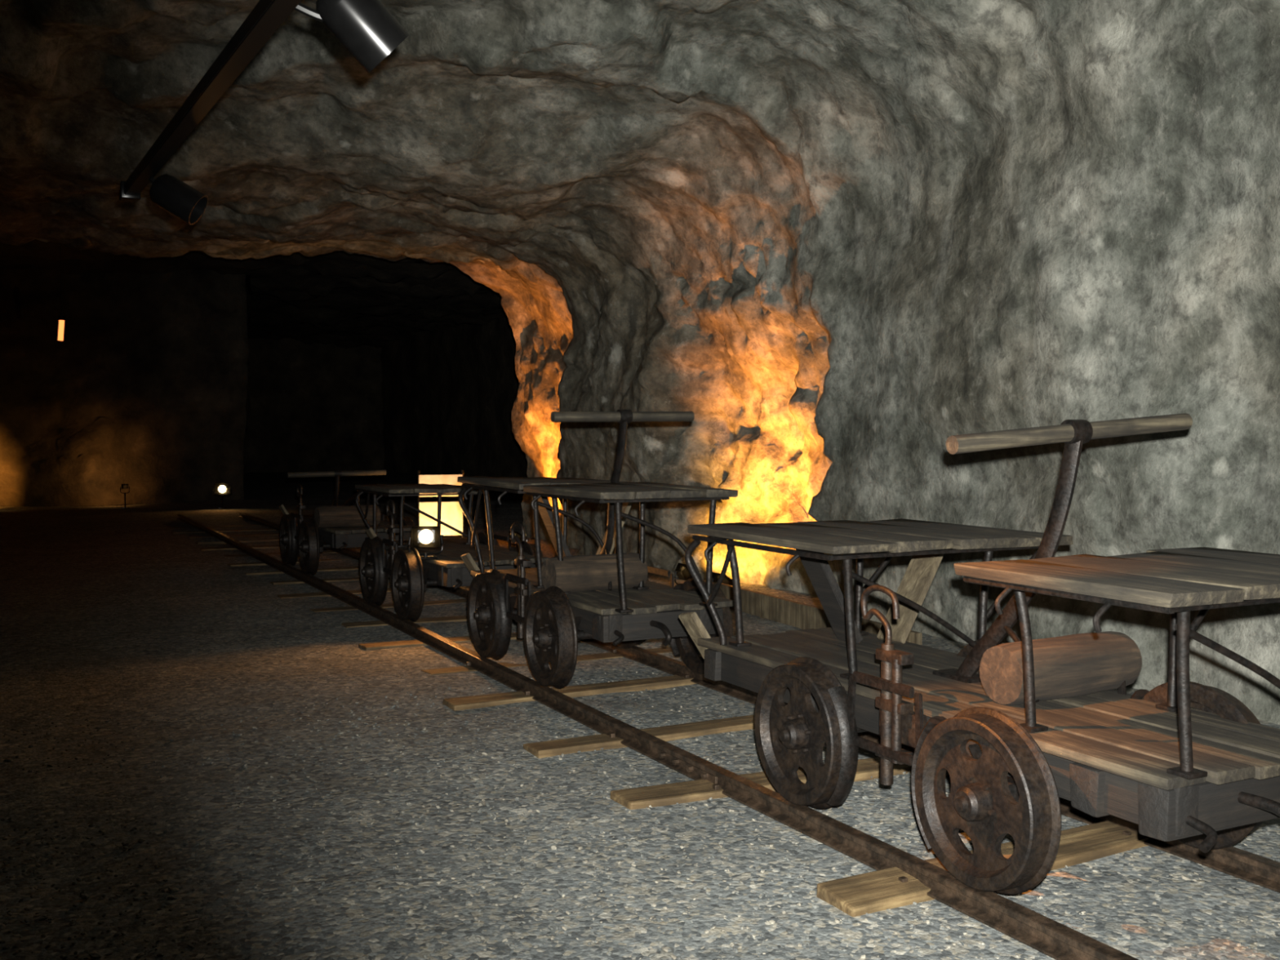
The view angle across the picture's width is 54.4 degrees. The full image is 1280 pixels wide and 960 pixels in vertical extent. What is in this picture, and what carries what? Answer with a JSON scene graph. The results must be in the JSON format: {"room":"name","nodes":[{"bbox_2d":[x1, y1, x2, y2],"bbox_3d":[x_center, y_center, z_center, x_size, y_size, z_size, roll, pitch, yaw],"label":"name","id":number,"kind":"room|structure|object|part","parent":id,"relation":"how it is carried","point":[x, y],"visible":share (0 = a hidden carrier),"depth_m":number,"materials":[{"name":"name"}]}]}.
{"room":"underground passage","nodes":[
{"label":"underground passage","id":0,"kind":"room"},
{"bbox_2d":[0,267,253,506],"bbox_3d":[-21.483,-2.525,34.213,18.847,5.600,22.647,-1,2,-27],"label":"wall","id":1,"kind":"structure","parent":0,"point":[144,388],"depth_m":27.58,"materials":[{"name":"brown stone"}]},
{"bbox_2d":[0,239,506,348],"bbox_3d":[-13.926,-4.880,31.573,30.000,0.903,34.000,-1,2,-27],"label":"ceiling","id":2,"kind":"structure","parent":0,"point":[342,299],"depth_m":31.21,"materials":[{"name":"black stone"}]},
{"bbox_2d":[57,255,65,341],"bbox_3d":[-11.440,-3.804,24.571,0.140,2.104,0.120,-1,2,-27],"label":"pendant lamp","id":3,"kind":"object","parent":2,"relation":"attached to","point":[61,318],"visible":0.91,"depth_m":24.56,"materials":[{"name":"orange glass"}]},
{"bbox_3d":[-11.444,-2.957,24.601,0.130,0.408,0.100,-1,2,-27],"label":"glass","id":4,"kind":"part","parent":3,"relation":"part of","materials":[{"name":"orange"}]},
{"bbox_2d":[0,0,746,262],"bbox_3d":[-5.552,-3.162,5.331,16.246,1.552,20.750,-1,2,-27],"label":"ceiling","id":5,"kind":"structure","parent":0,"point":[488,113],"depth_m":11.42,"materials":[{"name":"grey stone"}]},
{"bbox_2d":[119,0,408,224],"bbox_3d":[-1.296,-2.452,4.355,0.574,2.454,5.903,-1,2,-27],"label":"track","id":6,"kind":"object","parent":5,"relation":"attached to","point":[366,28],"depth_m":4.23,"materials":[{"name":"black metal"}]},
{"bbox_2d":[380,315,527,477],"bbox_3d":[-3.263,-2.536,37.100,0.450,5.600,34.000,-1,2,-27],"label":"tunnel opening","id":7,"kind":"structure","parent":0,"point":[449,396],"depth_m":43.44,"materials":[{"name":"black"}]},
{"bbox_2d":[0,470,1279,959],"bbox_3d":[-9.341,0.725,22.782,26.000,0.038,55.000,-1,2,-27],"label":"floor","id":8,"kind":"structure","parent":0,"point":[107,611],"depth_m":5.36,"materials":[{"name":"grey gravel"}]},
{"bbox_2d":[120,484,129,508],"bbox_3d":[-10.750,0.337,25.976,0.188,0.512,0.127,-1,2,-27],"label":"floodlight","id":9,"kind":"object","parent":8,"relation":"on","point":[123,486],"visible":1,"depth_m":25.96,"materials":[{"name":"black paint"}]},
{"bbox_2d":[212,483,231,508],"bbox_3d":[-8.714,0.333,25.945,0.394,0.523,0.210,-1,2,-27],"label":"floodlight","id":10,"kind":"object","parent":8,"relation":"on","point":[220,488],"visible":1,"depth_m":25.93,"materials":[{"name":"black paint"}]},
{"bbox_3d":[-8.699,0.189,25.918,0.158,0.157,0.040,-1,2,-16],"label":"glass","id":11,"kind":"part","parent":10,"relation":"part of","materials":[{"name":"white glass"}]},
{"bbox_2d":[417,470,463,537],"bbox_3d":[-2.464,0.439,15.397,0.570,1.120,0.045,-1,2,-18],"label":"information board","id":12,"kind":"object","parent":8,"relation":"on","point":[451,513],"visible":0.59,"depth_m":15.38,"materials":[{"name":"plastic"}]},
{"bbox_2d":[507,530,527,546],"bbox_3d":[-1.715,0.818,17.464,0.265,0.204,0.233,1,2,25],"label":"uplight","id":13,"kind":"object","parent":8,"relation":"on","point":[516,533],"visible":0.55,"depth_m":17.39,"materials":[{"name":"black paint"}]},
{"bbox_2d":[0,669,1279,959],"bbox_3d":[-0.818,1.412,4.745,7.228,0.032,5.924,-1,2,-27],"label":"gravel","id":14,"kind":"object","parent":8,"relation":"on","point":[95,955],"visible":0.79,"depth_m":4.45,"materials":[{"name":"gravel"}]},
{"bbox_2d":[674,562,692,584],"bbox_3d":[0.476,0.980,12.859,0.228,0.234,0.227,1,2,19],"label":"uplight","id":15,"kind":"object","parent":8,"relation":"on","point":[682,570],"visible":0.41,"depth_m":12.79,"materials":[{"name":"black paint"}]},
{"bbox_2d":[711,572,733,585],"bbox_3d":[0.829,1.016,12.255,0.263,0.208,0.236,1,2,26],"label":"uplight","id":16,"kind":"object","parent":8,"relation":"on","point":[726,580],"visible":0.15,"depth_m":12.19,"materials":[{"name":"black paint"}]},
{"bbox_2d":[171,512,1279,959],"bbox_3d":[-2.208,1.137,11.834,2.252,0.181,25.000,-1,2,-27],"label":"railway track","id":17,"kind":"object","parent":8,"relation":"on","point":[901,878],"visible":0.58,"depth_m":5.41,"materials":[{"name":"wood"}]},
{"bbox_2d":[279,469,414,574],"bbox_3d":[-3.393,0.444,14.183,1.350,1.066,2.936,-1,2,-21],"label":"trolley","id":18,"kind":"object","parent":17,"relation":"on","point":[342,526],"visible":0.71,"depth_m":13.32,"materials":[{"name":"metal"}]},
{"bbox_3d":[-3.642,-0.075,14.987,1.181,0.083,0.066,-1,2,-27],"label":"lever handle","id":19,"kind":"part","parent":18,"relation":"part of","materials":[{"name":"brown wood"}]},
{"bbox_2d":[355,483,548,621],"bbox_3d":[-1.732,0.591,10.865,1.250,1.026,2.815,-1,2,-27],"label":"trolley","id":20,"kind":"object","parent":17,"relation":"on","point":[380,560],"visible":0.77,"depth_m":10.58,"materials":[{"name":"metal"}]},
{"bbox_3d":[-2.102,0.337,11.580,0.921,0.478,1.187,-1,2,-27],"label":"bench frame","id":21,"kind":"part","parent":20,"relation":"part of","materials":[{"name":"black metal"}]},
{"bbox_2d":[408,525,443,559],"bbox_3d":[-1.712,0.501,9.953,0.204,0.264,0.221,1,2,20],"label":"floodlight","id":22,"kind":"object","parent":20,"relation":"attached to","point":[421,536],"visible":0.97,"depth_m":9.97,"materials":[{"name":"black paint"}]},
{"bbox_3d":[-1.715,0.454,9.969,0.115,0.116,0.015,0,2,-8],"label":"glass","id":23,"kind":"part","parent":22,"relation":"part of","materials":[{"name":"white glass"}]},
{"bbox_2d":[457,408,737,688],"bbox_3d":[-0.328,0.372,8.237,1.377,1.664,2.639,-1,2,-27],"label":"trolley","id":24,"kind":"object","parent":17,"relation":"on","point":[604,596],"visible":0.93,"depth_m":7.79,"materials":[{"name":"metal"}]},
{"bbox_3d":[-0.698,0.364,8.670,0.901,0.649,1.187,-1,2,-27],"label":"bench frame","id":25,"kind":"part","parent":24,"relation":"part of","materials":[{"name":"black metal"}]},
{"bbox_3d":[-0.101,-0.408,8.019,1.001,0.075,0.066,-1,2,-27],"label":"lever handle","id":26,"kind":"part","parent":24,"relation":"part of","materials":[{"name":"brown wood"}]},
{"bbox_2d":[678,413,1279,894],"bbox_3d":[1.335,0.530,5.048,1.445,1.596,3.138,-1,2,-27],"label":"trolley","id":27,"kind":"object","parent":17,"relation":"on","point":[1017,727],"visible":1,"depth_m":4.49,"materials":[{"name":"metal"}]},
{"bbox_3d":[1.019,0.535,5.767,1.321,0.528,1.187,-1,2,-27],"label":"bench frame","id":28,"kind":"part","parent":27,"relation":"part of","materials":[{"name":"black metal"}]},
{"bbox_3d":[1.619,-0.176,4.627,1.185,0.153,0.066,-1,2,-27],"label":"lever handle","id":29,"kind":"part","parent":27,"relation":"part of","materials":[{"name":"brown wood"}]},
{"bbox_2d":[715,582,922,644],"bbox_3d":[1.333,1.108,10.100,0.050,0.210,3.107,-1,2,-23],"label":"board","id":30,"kind":"object","parent":8,"relation":"on","point":[789,612],"visible":0.42,"depth_m":10.29,"materials":[{"name":"brown wood"}]},
{"bbox_2d":[435,0,1279,724],"bbox_3d":[2.072,-1.245,9.292,2.367,5.256,20.750,-1,2,-27],"label":"wall","id":31,"kind":"structure","parent":0,"point":[859,237],"depth_m":9.46,"materials":[{"name":"grey stone"}]}
]}

